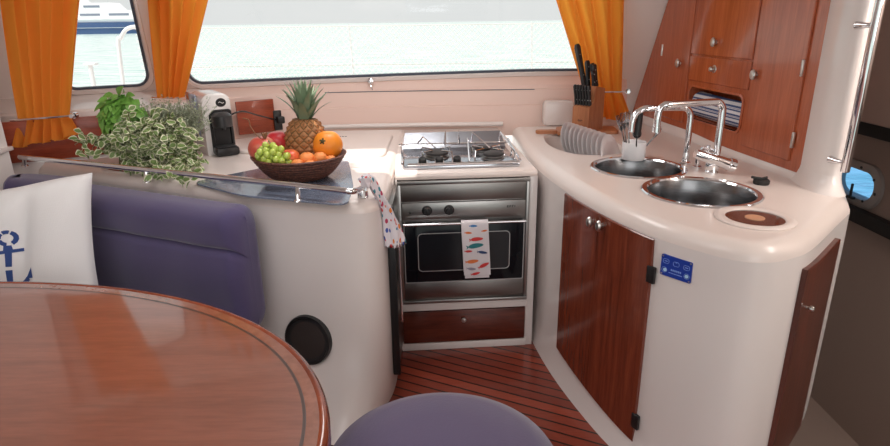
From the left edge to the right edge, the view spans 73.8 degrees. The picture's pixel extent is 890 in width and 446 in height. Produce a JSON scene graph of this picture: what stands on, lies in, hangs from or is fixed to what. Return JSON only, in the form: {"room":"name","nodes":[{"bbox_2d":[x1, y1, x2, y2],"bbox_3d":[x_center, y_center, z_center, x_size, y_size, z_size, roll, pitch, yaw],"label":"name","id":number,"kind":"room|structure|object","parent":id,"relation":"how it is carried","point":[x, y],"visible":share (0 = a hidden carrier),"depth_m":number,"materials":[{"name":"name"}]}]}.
{"room":"ship interior","nodes":[
{"label":"ship interior","id":0,"kind":"room"},
{"bbox_2d":[0,119,14,189],"bbox_3d":[-2.640,0.237,0.807,0.750,2.000,4.744,3,19,11],"label":"wall","id":1,"kind":"structure","parent":0,"point":[6,168],"depth_m":2.56,"materials":[{"name":"white paint"}]},
{"bbox_2d":[0,146,13,153],"bbox_3d":[-1.930,-0.314,2.551,0.090,0.020,0.090,-1,19,0],"label":"trim","id":2,"kind":"structure","parent":1,"relation":"attached to","point":[9,148],"depth_m":2.55,"materials":[{"name":"white"}]},
{"bbox_2d":[0,0,624,98],"bbox_3d":[-0.625,-1.124,3.045,3.412,0.879,0.659,-4,19,-8],"label":"wall","id":3,"kind":"structure","parent":0,"point":[6,92],"depth_m":2.98,"materials":[{"name":"white"}]},
{"bbox_2d":[0,0,79,147],"bbox_3d":[-1.712,-0.787,2.562,0.474,0.915,0.114,-3,19,-5],"label":"curtain","id":4,"kind":"object","parent":3,"relation":"hanging from","point":[40,35],"visible":0.98,"depth_m":2.60,"materials":[{"name":"orange fabric"}]},
{"bbox_2d":[1,112,147,162],"bbox_3d":[-1.716,-0.404,2.785,0.651,0.185,0.016,-11,21,-26],"label":"wood panel","id":5,"kind":"object","parent":3,"relation":"attached to","point":[66,148],"visible":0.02,"depth_m":2.75,"materials":[{"name":"brown wood"}]},
{"bbox_2d":[72,0,154,94],"bbox_3d":[-1.753,-0.989,2.980,0.471,0.695,0.348,-11,21,-28],"label":"window","id":6,"kind":"structure","parent":3,"relation":"in","point":[148,81],"depth_m":3.16,"materials":[{"name":"white"}]},
{"bbox_2d":[147,0,207,99],"bbox_3d":[-1.333,-1.011,2.991,0.544,0.879,0.203,7,20,21],"label":"curtain","id":7,"kind":"object","parent":3,"relation":"hanging from","point":[175,25],"visible":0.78,"depth_m":3.07,"materials":[{"name":"orange fabric"}]},
{"bbox_2d":[235,99,275,134],"bbox_3d":[-1.046,-0.588,3.283,0.208,0.180,0.016,-14,23,-33],"label":"wood panel","id":8,"kind":"object","parent":3,"relation":"attached to","point":[264,107],"visible":0.99,"depth_m":3.27,"materials":[{"name":"brown wood"}]},
{"bbox_2d":[273,110,284,129],"bbox_3d":[-0.932,-0.576,3.334,0.051,0.110,0.058,-13,22,-31],"label":"power socket","id":9,"kind":"object","parent":8,"relation":"attached to","point":[276,113],"visible":1,"depth_m":3.33,"materials":[{"name":"black plastic"}]},
{"bbox_2d":[0,76,627,173],"bbox_3d":[-0.638,-0.613,3.313,3.390,0.340,0.601,-6,19,-14],"label":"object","id":10,"kind":"structure","parent":3,"relation":"attached to","point":[515,108],"depth_m":3.48,"materials":[{"name":"beige"}]},
{"bbox_2d":[368,78,373,89],"bbox_3d":[-0.432,-0.805,3.438,0.036,0.066,0.038,-1,19,0],"label":"latch","id":11,"kind":"object","parent":3,"relation":"in","point":[370,80],"depth_m":3.44,"materials":[{"name":"silver metal"}]},
{"bbox_2d":[188,68,578,88],"bbox_3d":[-0.273,-1.104,3.204,2.380,0.729,0.417,-2,19,-3],"label":"window frame","id":12,"kind":"structure","parent":3,"relation":"in","point":[192,81],"depth_m":3.46,"materials":[{"name":"white plastic"}]},
{"bbox_2d":[322,121,502,128],"bbox_3d":[-0.259,-0.574,3.487,1.204,0.026,0.052,-2,19,-2],"label":"trim","id":13,"kind":"structure","parent":3,"relation":"attached to","point":[500,123],"depth_m":3.49,"materials":[{"name":"white"}]},
{"bbox_2d":[325,89,534,92],"bbox_3d":[-0.088,-0.770,3.454,1.220,0.004,0.021,-1,19,-1],"label":"trim","id":14,"kind":"structure","parent":3,"relation":"attached to","point":[488,89],"depth_m":3.46,"materials":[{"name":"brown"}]},
{"bbox_2d":[542,100,573,125],"bbox_3d":[0.651,-0.636,3.421,0.171,0.140,0.103,-1,19,0],"label":"power outlet","id":15,"kind":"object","parent":3,"relation":"attached to","point":[554,112],"depth_m":3.38,"materials":[{"name":"white plastic"}]},
{"bbox_2d":[556,0,630,120],"bbox_3d":[0.738,-1.017,3.129,0.612,0.996,0.236,-1,19,0],"label":"curtain","id":16,"kind":"object","parent":3,"relation":"hanging from","point":[596,25],"visible":0.65,"depth_m":3.17,"materials":[{"name":"orange fabric"}]},
{"bbox_2d":[331,342,607,445],"bbox_3d":[-0.784,1.122,1.329,3.980,0.060,5.400,-1,19,0],"label":"floor","id":17,"kind":"structure","parent":0,"point":[517,377],"depth_m":2.51,"materials":[{"name":"red wood"}]},
{"bbox_2d":[3,174,265,324],"bbox_3d":[-1.637,0.352,2.192,1.917,0.862,1.062,-1,19,0],"label":"sofa","id":18,"kind":"object","parent":17,"relation":"on","point":[204,251],"visible":0.38,"depth_m":2.16,"materials":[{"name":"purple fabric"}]},
{"bbox_2d":[0,173,97,284],"bbox_3d":[-1.523,0.100,2.095,0.564,0.507,0.215,-4,19,-9],"label":"throw pillow","id":19,"kind":"object","parent":18,"relation":"on","point":[46,226],"visible":0.71,"depth_m":2.05,"materials":[{"name":"white fabric"}]},
{"bbox_2d":[0,230,32,281],"bbox_3d":[-1.501,0.127,2.032,0.156,0.204,0.059,-5,19,-11],"label":"print","id":20,"kind":"object","parent":19,"relation":"attached to","point":[16,246],"depth_m":2.04,"materials":[{"name":"blue fabric"}]},
{"bbox_2d":[0,281,330,445],"bbox_3d":[-1.389,0.770,1.175,2.380,0.722,1.611,-1,19,0],"label":"dining table","id":21,"kind":"object","parent":17,"relation":"on","point":[81,364],"visible":1,"depth_m":1.30,"materials":[{"name":"brown wood"}]},
{"bbox_2d":[17,130,403,444],"bbox_3d":[-1.056,0.108,2.800,1.766,0.918,1.687,-1,19,0],"label":"kitchen counter","id":22,"kind":"object","parent":17,"relation":"on","point":[324,256],"depth_m":2.24,"materials":[{"name":"white"}]},
{"bbox_2d":[38,130,403,213],"bbox_3d":[-1.042,-0.282,2.769,1.645,0.045,1.486,-1,19,0],"label":"countertop","id":23,"kind":"structure","parent":22,"relation":"on","point":[383,169],"depth_m":2.49,"materials":[{"name":"beige"}]},
{"bbox_2d":[94,86,147,171],"bbox_3d":[-1.375,-0.352,2.547,0.220,0.456,0.140,-1,19,0],"label":"basil plant","id":24,"kind":"object","parent":23,"relation":"on","point":[111,109],"visible":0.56,"depth_m":2.49,"materials":[{"name":"green plant"}]},
{"bbox_2d":[68,105,208,188],"bbox_3d":[-1.221,-0.298,2.484,0.682,0.391,0.287,8,21,24],"label":"variegated plant","id":25,"kind":"object","parent":23,"relation":"on","point":[165,146],"visible":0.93,"depth_m":2.46,"materials":[{"name":"green plant"}]},
{"bbox_2d":[117,94,216,141],"bbox_3d":[-1.178,-0.350,2.610,0.344,0.407,0.303,-1,19,0],"label":"plant","id":26,"kind":"object","parent":23,"relation":"on","point":[188,117],"visible":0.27,"depth_m":2.56,"materials":[{"name":"green plant"}]},
{"bbox_2d":[185,90,276,156],"bbox_3d":[-1.112,-0.542,3.025,0.319,0.285,0.625,1,19,5],"label":"coffee machine","id":27,"kind":"object","parent":23,"relation":"on","point":[219,140],"visible":0.96,"depth_m":2.79,"materials":[{"name":"white plastic"}]},
{"bbox_2d":[213,144,239,156],"bbox_3d":[-1.038,-0.347,2.817,0.126,0.045,0.120,-1,19,0],"label":"drip tray","id":28,"kind":"object","parent":27,"relation":"on","point":[221,150],"depth_m":2.79,"materials":[{"name":"grey plastic"}]},
{"bbox_2d":[250,148,346,182],"bbox_3d":[-0.578,-0.231,2.365,0.372,0.098,0.372,-1,19,0],"label":"fruit bowl","id":29,"kind":"object","parent":23,"relation":"on","point":[316,170],"visible":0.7,"depth_m":2.23,"materials":[{"name":"brown wicker"}]},
{"bbox_2d":[242,118,273,159],"bbox_3d":[-0.715,-0.328,2.310,0.110,0.176,0.110,-1,19,0],"label":"pomegranate","id":30,"kind":"object","parent":29,"relation":"in","point":[255,143],"visible":0.61,"depth_m":2.28,"materials":[{"name":"red food"}]},
{"bbox_2d":[255,140,291,162],"bbox_3d":[-0.652,-0.252,2.250,0.134,0.121,0.090,-1,19,0],"label":"grape bunch","id":31,"kind":"object","parent":29,"relation":"in","point":[271,153],"visible":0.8,"depth_m":2.22,"materials":[{"name":"green food"}]},
{"bbox_2d":[267,131,285,149],"bbox_3d":[-0.672,-0.325,2.385,0.100,0.084,0.100,-1,19,0],"label":"apple","id":32,"kind":"object","parent":29,"relation":"in","point":[277,137],"visible":0.44,"depth_m":2.35,"materials":[{"name":"red food"}]},
{"bbox_2d":[282,149,299,160],"bbox_3d":[-0.604,-0.253,2.310,0.080,0.067,0.080,-1,19,0],"label":"nectarine","id":33,"kind":"object","parent":29,"relation":"in","point":[295,154],"visible":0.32,"depth_m":2.29,"materials":[{"name":"food"}]},
{"bbox_2d":[291,159,303,162],"bbox_3d":[-0.559,-0.222,2.247,0.048,0.040,0.047,-1,19,0],"label":"apricot","id":34,"kind":"object","parent":29,"relation":"in","point":[294,160],"visible":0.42,"depth_m":2.23,"materials":[{"name":"orange food"}]},
{"bbox_2d":[278,79,327,154],"bbox_3d":[-0.555,-0.392,2.368,0.200,0.358,0.203,-13,22,-31],"label":"pineapple","id":35,"kind":"object","parent":29,"relation":"in","point":[300,133],"visible":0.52,"depth_m":2.31,"materials":[{"name":"brown food"}]},
{"bbox_2d":[299,152,312,162],"bbox_3d":[-0.532,-0.246,2.286,0.060,0.050,0.059,-1,19,0],"label":"apricot","id":36,"kind":"object","parent":29,"relation":"in","point":[305,156],"visible":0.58,"depth_m":2.26,"materials":[{"name":"orange food"}]},
{"bbox_2d":[313,152,326,160],"bbox_3d":[-0.482,-0.250,2.285,0.054,0.045,0.053,-1,19,0],"label":"apricot","id":37,"kind":"object","parent":29,"relation":"in","point":[318,156],"visible":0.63,"depth_m":2.27,"materials":[{"name":"orange food"}]},
{"bbox_2d":[313,131,342,156],"bbox_3d":[-0.466,-0.308,2.348,0.120,0.106,0.122,-1,19,0],"label":"orange","id":38,"kind":"object","parent":29,"relation":"in","point":[328,142],"visible":0.83,"depth_m":2.30,"materials":[{"name":"orange food"}]},
{"bbox_2d":[196,160,352,204],"bbox_3d":[-0.657,-0.169,2.349,0.640,0.006,0.682,-1,19,0],"label":"glass panel","id":39,"kind":"object","parent":22,"relation":"in","point":[342,176],"depth_m":2.27,"materials":[{"name":"blue"}]},
{"bbox_2d":[285,315,331,364],"bbox_3d":[-0.524,0.449,2.287,0.200,0.202,0.065,6,20,18],"label":"loudspeaker","id":40,"kind":"object","parent":22,"relation":"attached to","point":[308,335],"visible":0.82,"depth_m":2.27,"materials":[{"name":"black plastic"}]},
{"bbox_2d":[291,322,324,358],"bbox_3d":[-0.525,0.449,2.282,0.179,0.178,0.033,6,20,18],"label":"grille","id":41,"kind":"object","parent":40,"relation":"attached to","point":[307,338],"depth_m":2.27,"materials":[{"name":"grey fabric"}]},
{"bbox_2d":[358,174,405,248],"bbox_3d":[-0.224,-0.043,2.138,0.162,0.289,0.072,-14,23,-34],"label":"hand towel","id":42,"kind":"object","parent":22,"relation":"hanging from","point":[394,237],"visible":0.99,"depth_m":2.14,"materials":[{"name":"fabric"}]},
{"bbox_2d":[388,185,403,374],"bbox_3d":[-0.194,0.230,2.464,0.046,0.720,0.322,-1,19,0],"label":"fridge","id":43,"kind":"object","parent":22,"relation":"in","point":[394,255],"depth_m":2.36,"materials":[{"name":"black metal"}]},
{"bbox_2d":[334,392,552,445],"bbox_3d":[-0.003,0.764,1.438,0.584,0.527,0.584,-1,19,0],"label":"stool","id":44,"kind":"object","parent":17,"relation":"on","point":[442,418],"visible":1,"depth_m":1.44,"materials":[{"name":"purple fabric"}]},
{"bbox_2d":[395,128,537,350],"bbox_3d":[0.060,0.018,3.127,0.610,0.848,1.092,-2,19,-4],"label":"base cabinet","id":45,"kind":"object","parent":17,"relation":"on","point":[432,326],"depth_m":2.72,"materials":[{"name":"beige"}]},
{"bbox_2d":[399,130,521,169],"bbox_3d":[0.053,-0.361,2.741,0.531,0.118,0.448,-2,19,-4],"label":"gas hob","id":46,"kind":"object","parent":45,"relation":"in","point":[462,149],"visible":1,"depth_m":2.73,"materials":[{"name":"silver metal"}]},
{"bbox_2d":[403,130,504,148],"bbox_3d":[0.042,-0.408,2.920,0.505,0.072,0.080,-2,19,-4],"label":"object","id":47,"kind":"structure","parent":46,"relation":"attached to","point":[433,137],"depth_m":2.92,"materials":[{"name":"silver metal"}]},
{"bbox_2d":[396,177,530,304],"bbox_3d":[0.067,0.010,2.818,0.570,0.569,0.551,-2,19,-4],"label":"oven","id":48,"kind":"object","parent":45,"relation":"in","point":[431,212],"visible":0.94,"depth_m":2.58,"materials":[{"name":"silver metal"}]},
{"bbox_2d":[461,219,490,277],"bbox_3d":[0.134,0.114,2.575,0.128,0.270,0.034,-2,19,-4],"label":"tea towel","id":49,"kind":"object","parent":48,"relation":"hanging from","point":[475,233],"visible":1,"depth_m":2.56,"materials":[{"name":"white fabric"}]},
{"bbox_2d":[395,128,537,180],"bbox_3d":[0.054,-0.372,3.007,0.610,0.033,1.068,-2,19,-4],"label":"countertop","id":50,"kind":"structure","parent":45,"relation":"on","point":[526,169],"depth_m":2.52,"materials":[{"name":"beige"}]},
{"bbox_2d":[512,115,849,445],"bbox_3d":[0.884,0.112,2.717,0.954,0.913,2.124,-3,19,-6],"label":"base cabinet","id":51,"kind":"object","parent":17,"relation":"on","point":[729,356],"depth_m":1.90,"materials":[{"name":"white"}]},
{"bbox_2d":[561,122,570,151],"bbox_3d":[0.644,-0.425,3.044,0.059,0.184,0.193,13,23,36],"label":"dinner plate","id":52,"kind":"object","parent":51,"relation":"on","point":[565,124],"visible":0.34,"depth_m":3.00,"materials":[{"name":"white ceramic"}]},
{"bbox_2d":[565,123,573,152],"bbox_3d":[0.657,-0.412,3.006,0.059,0.184,0.193,13,23,36],"label":"dinner plate","id":53,"kind":"object","parent":51,"relation":"on","point":[569,125],"visible":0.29,"depth_m":2.96,"materials":[{"name":"white ceramic"}]},
{"bbox_2d":[569,124,578,153],"bbox_3d":[0.669,-0.399,2.968,0.059,0.184,0.193,14,24,38],"label":"dinner plate","id":54,"kind":"object","parent":51,"relation":"on","point":[574,126],"visible":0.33,"depth_m":2.92,"materials":[{"name":"white ceramic"}]},
{"bbox_2d":[536,126,618,134],"bbox_3d":[0.710,-0.499,3.204,0.443,0.017,0.178,-1,19,0],"label":"chopping board","id":55,"kind":"object","parent":51,"relation":"on","point":[605,129],"visible":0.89,"depth_m":3.17,"materials":[{"name":"brown wood"}]},
{"bbox_2d":[572,86,604,129],"bbox_3d":[0.763,-0.615,3.158,0.133,0.232,0.104,-17,25,-39],"label":"knife block","id":56,"kind":"object","parent":55,"relation":"on","point":[591,116],"visible":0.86,"depth_m":3.12,"materials":[{"name":"brown wood"}]},
{"bbox_2d":[573,84,576,104],"bbox_3d":[0.690,-0.666,3.133,0.042,0.132,0.014,-14,23,-33],"label":"kitchen knife","id":57,"kind":"object","parent":56,"relation":"in","point":[574,86],"visible":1,"depth_m":3.13,"materials":[{"name":"black plastic"}]},
{"bbox_2d":[576,84,579,104],"bbox_3d":[0.702,-0.662,3.121,0.042,0.132,0.014,-14,23,-33],"label":"kitchen knife","id":58,"kind":"object","parent":56,"relation":"in","point":[577,86],"visible":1,"depth_m":3.11,"materials":[{"name":"black plastic"}]},
{"bbox_2d":[574,43,585,84],"bbox_3d":[0.710,-0.816,3.104,0.088,0.238,0.023,-4,19,-10],"label":"kitchen knife","id":59,"kind":"object","parent":56,"relation":"in","point":[577,47],"visible":0.88,"depth_m":3.09,"materials":[{"name":"black plastic"}]},
{"bbox_2d":[579,85,582,104],"bbox_3d":[0.713,-0.658,3.109,0.042,0.132,0.014,-14,23,-33],"label":"kitchen knife","id":60,"kind":"object","parent":56,"relation":"in","point":[580,86],"visible":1,"depth_m":3.10,"materials":[{"name":"black plastic"}]},
{"bbox_2d":[581,85,584,105],"bbox_3d":[0.725,-0.654,3.097,0.042,0.132,0.014,-14,23,-33],"label":"kitchen knife","id":61,"kind":"object","parent":56,"relation":"in","point":[582,87],"visible":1,"depth_m":3.09,"materials":[{"name":"black plastic"}]},
{"bbox_2d":[584,85,587,105],"bbox_3d":[0.736,-0.650,3.085,0.042,0.132,0.014,-14,23,-33],"label":"kitchen knife","id":62,"kind":"object","parent":56,"relation":"in","point":[585,86],"visible":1,"depth_m":3.08,"materials":[{"name":"black plastic"}]},
{"bbox_2d":[585,60,590,85],"bbox_3d":[0.752,-0.777,3.126,0.051,0.157,0.019,-8,20,-21],"label":"kitchen knife","id":63,"kind":"object","parent":56,"relation":"in","point":[587,62],"visible":0.87,"depth_m":3.11,"materials":[{"name":"black plastic"}]},
{"bbox_2d":[587,85,591,105],"bbox_3d":[0.748,-0.646,3.072,0.042,0.132,0.014,-14,23,-33],"label":"kitchen knife","id":64,"kind":"object","parent":56,"relation":"in","point":[589,86],"visible":1,"depth_m":3.06,"materials":[{"name":"black plastic"}]},
{"bbox_2d":[591,70,595,85],"bbox_3d":[0.774,-0.743,3.095,0.044,0.108,0.017,-14,23,-33],"label":"kitchen knife","id":65,"kind":"object","parent":56,"relation":"in","point":[593,72],"visible":0.99,"depth_m":3.09,"materials":[{"name":"black plastic"}]},
{"bbox_2d":[591,64,598,85],"bbox_3d":[0.786,-0.761,3.108,0.057,0.141,0.018,-10,21,-25],"label":"kitchen knife","id":66,"kind":"object","parent":56,"relation":"in","point":[594,66],"visible":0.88,"depth_m":3.09,"materials":[{"name":"black plastic"}]},
{"bbox_2d":[573,125,582,153],"bbox_3d":[0.682,-0.387,2.931,0.059,0.184,0.193,14,24,38],"label":"dinner plate","id":67,"kind":"object","parent":51,"relation":"on","point":[575,134],"visible":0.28,"depth_m":2.89,"materials":[{"name":"white ceramic"}]},
{"bbox_2d":[577,127,586,154],"bbox_3d":[0.694,-0.374,2.893,0.059,0.184,0.193,13,23,36],"label":"dinner plate","id":68,"kind":"object","parent":51,"relation":"on","point":[580,133],"visible":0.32,"depth_m":2.85,"materials":[{"name":"white ceramic"}]},
{"bbox_2d":[582,128,592,154],"bbox_3d":[0.707,-0.361,2.855,0.059,0.184,0.193,13,23,36],"label":"dinner plate","id":69,"kind":"object","parent":51,"relation":"on","point":[585,133],"visible":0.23,"depth_m":2.81,"materials":[{"name":"white ceramic"}]},
{"bbox_2d":[586,130,595,154],"bbox_3d":[0.719,-0.348,2.817,0.059,0.184,0.193,14,24,38],"label":"dinner plate","id":70,"kind":"object","parent":51,"relation":"on","point":[590,134],"visible":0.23,"depth_m":2.78,"materials":[{"name":"white ceramic"}]},
{"bbox_2d":[591,131,601,154],"bbox_3d":[0.731,-0.336,2.779,0.059,0.184,0.193,14,24,38],"label":"dinner plate","id":71,"kind":"object","parent":51,"relation":"on","point":[595,135],"visible":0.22,"depth_m":2.74,"materials":[{"name":"white ceramic"}]},
{"bbox_2d":[596,132,605,154],"bbox_3d":[0.744,-0.323,2.741,0.059,0.184,0.193,14,24,38],"label":"dinner plate","id":72,"kind":"object","parent":51,"relation":"on","point":[601,135],"visible":0.24,"depth_m":2.71,"materials":[{"name":"white ceramic"}]},
{"bbox_2d":[601,134,619,156],"bbox_3d":[0.756,-0.310,2.703,0.059,0.184,0.193,13,23,36],"label":"dinner plate","id":73,"kind":"object","parent":51,"relation":"on","point":[609,145],"visible":0.52,"depth_m":2.71,"materials":[{"name":"white ceramic"}]},
{"bbox_2d":[621,139,646,160],"bbox_3d":[0.819,-0.315,2.571,0.102,0.077,0.102,-1,19,0],"label":"utensil cup","id":74,"kind":"object","parent":51,"relation":"on","point":[630,152],"visible":0.94,"depth_m":2.54,"materials":[{"name":"white ceramic"}]},
{"bbox_2d":[616,114,624,141],"bbox_3d":[0.760,-0.372,2.540,0.073,0.186,0.021,-1,19,0],"label":"fork","id":75,"kind":"object","parent":74,"relation":"in","point":[620,126],"visible":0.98,"depth_m":2.52,"materials":[{"name":"silver metal"}]},
{"bbox_2d":[620,112,626,142],"bbox_3d":[0.776,-0.384,2.565,0.052,0.189,0.023,-1,19,0],"label":"fork","id":76,"kind":"object","parent":74,"relation":"in","point":[623,117],"visible":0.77,"depth_m":2.55,"materials":[{"name":"silver metal"}]},
{"bbox_2d":[625,111,629,142],"bbox_3d":[0.795,-0.388,2.576,0.022,0.190,0.036,-12,22,-30],"label":"fork","id":77,"kind":"object","parent":74,"relation":"in","point":[628,113],"visible":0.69,"depth_m":2.56,"materials":[{"name":"silver metal"}]},
{"bbox_2d":[632,132,641,146],"bbox_3d":[0.814,-0.335,2.504,0.037,0.139,0.075,12,23,33],"label":"spoon","id":78,"kind":"object","parent":74,"relation":"in","point":[636,137],"visible":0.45,"depth_m":2.48,"materials":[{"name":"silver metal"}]},
{"bbox_2d":[646,128,661,146],"bbox_3d":[0.873,-0.341,2.537,0.093,0.128,0.038,-1,19,0],"label":"spoon","id":79,"kind":"object","parent":74,"relation":"in","point":[655,134],"visible":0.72,"depth_m":2.53,"materials":[{"name":"silver metal"}]},
{"bbox_2d":[590,157,687,179],"bbox_3d":[0.790,-0.158,2.451,0.384,0.157,0.384,-1,19,0],"label":"sink","id":80,"kind":"object","parent":51,"relation":"in","point":[649,168],"visible":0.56,"depth_m":2.56,"materials":[{"name":"silver metal"}]},
{"bbox_2d":[596,159,681,176],"bbox_3d":[0.790,-0.155,2.451,0.340,0.152,0.340,-1,19,0],"label":"basin","id":81,"kind":"object","parent":80,"relation":"in","point":[611,167],"depth_m":2.56,"materials":[{"name":"silver metal"}]},
{"bbox_2d":[628,105,693,164],"bbox_3d":[0.883,-0.360,2.432,0.284,0.250,0.057,-2,19,-3],"label":"tap","id":82,"kind":"object","parent":51,"relation":"on","point":[635,123],"visible":0.92,"depth_m":2.41,"materials":[{"name":"silver metal"}]},
{"bbox_2d":[660,254,692,283],"bbox_3d":[0.684,0.134,1.756,0.007,0.066,0.098,-15,24,-36],"label":"plaque","id":83,"kind":"object","parent":51,"relation":"attached to","point":[673,267],"visible":1,"depth_m":1.75,"materials":[{"name":"blue plastic"}]},
{"bbox_2d":[512,120,849,262],"bbox_3d":[0.886,-0.259,2.600,0.938,0.050,2.107,-3,19,-6],"label":"countertop","id":84,"kind":"structure","parent":51,"relation":"on","point":[623,200],"depth_m":1.96,"materials":[{"name":"beige plastic"}]},
{"bbox_2d":[652,98,737,174],"bbox_3d":[0.949,-0.326,2.263,0.359,0.292,0.080,-3,19,-6],"label":"mixer tap","id":85,"kind":"object","parent":51,"relation":"on","point":[713,161],"visible":1,"depth_m":2.27,"materials":[{"name":"silver metal"}]},
{"bbox_2d":[692,159,701,168],"bbox_3d":[1.025,-0.257,2.403,0.036,0.070,0.036,-1,19,0],"label":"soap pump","id":86,"kind":"object","parent":51,"relation":"on","point":[697,165],"visible":0.49,"depth_m":2.40,"materials":[{"name":"silver metal"}]},
{"bbox_2d":[641,176,763,208],"bbox_3d":[0.897,-0.036,2.105,0.400,0.167,0.400,-1,19,0],"label":"sink","id":87,"kind":"object","parent":51,"relation":"in","point":[698,192],"visible":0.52,"depth_m":2.22,"materials":[{"name":"silver metal"}]},
{"bbox_2d":[714,206,797,230],"bbox_3d":[0.938,-0.007,1.798,0.226,0.029,0.226,-1,19,0],"label":"lid","id":88,"kind":"object","parent":51,"relation":"in","point":[746,217],"visible":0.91,"depth_m":1.78,"materials":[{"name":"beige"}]},
{"bbox_2d":[751,176,769,185],"bbox_3d":[1.155,-0.157,2.165,0.058,0.031,0.056,-13,23,-33],"label":"plug","id":89,"kind":"object","parent":51,"relation":"on","point":[761,181],"visible":1,"depth_m":2.15,"materials":[{"name":"black rubber"}]},
{"bbox_2d":[622,0,667,115],"bbox_3d":[1.245,-1.072,3.219,0.600,1.140,0.576,-1,19,0],"label":"wall","id":90,"kind":"structure","parent":0,"point":[642,18],"depth_m":3.27,"materials":[{"name":"white paint"}]},
{"bbox_2d":[632,0,830,171],"bbox_3d":[1.259,-0.919,2.746,0.139,1.045,1.521,-3,19,-6],"label":"cabinet","id":91,"kind":"object","parent":90,"relation":"attached to","point":[764,55],"visible":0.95,"depth_m":2.47,"materials":[{"name":"brown wood"}]},
{"bbox_2d":[691,92,741,127],"bbox_3d":[1.290,-0.525,2.755,0.090,0.122,0.418,-3,19,-6],"label":"striped towel","id":92,"kind":"object","parent":91,"relation":"in","point":[733,110],"visible":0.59,"depth_m":2.73,"materials":[{"name":"fabric"}]},
{"bbox_2d":[789,396,858,445],"bbox_3d":[1.875,1.795,1.571,1.000,0.060,5.600,-1,19,0],"label":"floor","id":93,"kind":"structure","parent":0,"point":[817,428],"depth_m":3.31,"materials":[{"name":"beige"}]},
{"bbox_2d":[791,0,874,197],"bbox_3d":[1.349,-0.672,2.014,0.139,1.102,0.409,5,20,16],"label":"wall pillar","id":94,"kind":"structure","parent":0,"point":[843,48],"depth_m":2.00,"materials":[{"name":"white plastic"}]},
{"bbox_2d":[827,0,885,172],"bbox_3d":[1.322,-0.639,1.846,0.029,0.975,0.076,-6,20,-16],"label":"pole","id":95,"kind":"object","parent":94,"relation":"attached to","point":[874,26],"visible":1,"depth_m":1.88,"materials":[{"name":"silver metal"}]},
{"bbox_2d":[810,134,889,445],"bbox_3d":[2.227,0.466,1.331,0.001,2.900,5.600,-1,19,0],"label":"wall","id":96,"kind":"structure","parent":0,"point":[851,383],"depth_m":3.17,"materials":[{"name":"beige"}]},
{"bbox_2d":[842,158,884,208],"bbox_3d":[2.209,-0.218,3.185,0.076,0.235,0.400,-1,19,0],"label":"window","id":97,"kind":"structure","parent":96,"relation":"in","point":[856,199],"depth_m":3.09,"materials":[{"name":"grey"}]},
{"bbox_2d":[848,122,889,239],"bbox_3d":[2.175,0.174,1.760,0.085,0.562,4.400,-1,19,0],"label":"trim","id":98,"kind":"structure","parent":96,"relation":"attached to","point":[868,220],"depth_m":2.98,"materials":[{"name":"black rubber"}]},
{"bbox_2d":[861,0,889,127],"bbox_3d":[2.072,-0.573,1.505,0.300,1.000,4.400,-1,19,0],"label":"wall","id":99,"kind":"structure","parent":0,"point":[876,110],"depth_m":2.61,"materials":[{"name":"beige paint"}]},
{"label":"outside","id":100,"kind":"structure","parent":0,"visible":0},
{"bbox_3d":[-1.208,-0.556,5.404,6.500,0.100,3.200,-1,19,0],"label":"deck","id":101,"kind":"object","parent":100,"visible":0},
{"bbox_2d":[84,63,98,85],"bbox_3d":[-3.106,-1.008,5.346,0.100,0.844,0.060,-1,19,0],"label":"post","id":102,"kind":"object","parent":101,"relation":"on","point":[90,65],"visible":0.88,"depth_m":5.22,"materials":[{"name":"white metal"}]},
{"bbox_2d":[116,25,135,83],"bbox_3d":[-2.733,-1.229,5.484,0.564,1.163,0.034,-1,19,0],"label":"rail","id":103,"kind":"object","parent":101,"relation":"on","point":[124,31],"visible":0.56,"depth_m":5.36,"materials":[{"name":"white metal"}]},
{"bbox_2d":[348,24,353,74],"bbox_3d":[-0.976,-1.538,6.370,0.056,1.131,0.016,-1,19,0],"label":"stanchion","id":104,"kind":"object","parent":101,"relation":"on","point":[348,24],"visible":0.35,"depth_m":6.26,"materials":[{"name":"white paint"}]},
{"bbox_2d":[135,23,562,29],"bbox_3d":[-0.629,-2.055,6.176,5.200,0.008,0.007,-1,19,0],"label":"lifeline","id":105,"kind":"object","parent":104,"relation":"attached to","point":[512,23],"visible":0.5,"depth_m":6.17,"materials":[{"name":"white"}]},
{"bbox_2d":[136,23,574,80],"bbox_3d":[-0.621,-1.529,6.343,5.204,1.103,0.004,-1,19,0],"label":"netting","id":106,"kind":"object","parent":101,"relation":"on","point":[555,23],"visible":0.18,"depth_m":6.24,"materials":[{"name":"white fabric"}]},
{"bbox_2d":[193,62,560,67],"bbox_3d":[-0.624,-1.684,6.303,5.200,0.008,0.007,-1,19,0],"label":"lifeline","id":107,"kind":"object","parent":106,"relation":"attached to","point":[505,62],"visible":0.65,"depth_m":6.30,"materials":[{"name":"white"}]},
{"bbox_2d":[531,22,532,68],"bbox_3d":[0.932,-1.565,6.370,0.056,1.131,0.016,-1,19,0],"label":"stanchion","id":108,"kind":"object","parent":101,"relation":"on","point":[531,22],"visible":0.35,"depth_m":6.26,"materials":[{"name":"white paint"}]},
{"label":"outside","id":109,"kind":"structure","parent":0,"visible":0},
{"bbox_2d":[72,20,873,197],"bbox_3d":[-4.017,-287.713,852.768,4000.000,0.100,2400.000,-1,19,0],"label":"sea","id":110,"kind":"structure","parent":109,"point":[101,49],"depth_m":55.16,"materials":[{"name":"liquid"}]},
{"bbox_2d":[77,0,136,33],"bbox_3d":[-130.027,-70.015,197.357,86.090,14.400,10.150,-1,19,0],"label":"yacht","id":111,"kind":"object","parent":110,"relation":"on","point":[93,18],"visible":0.27,"depth_m":194.13,"materials":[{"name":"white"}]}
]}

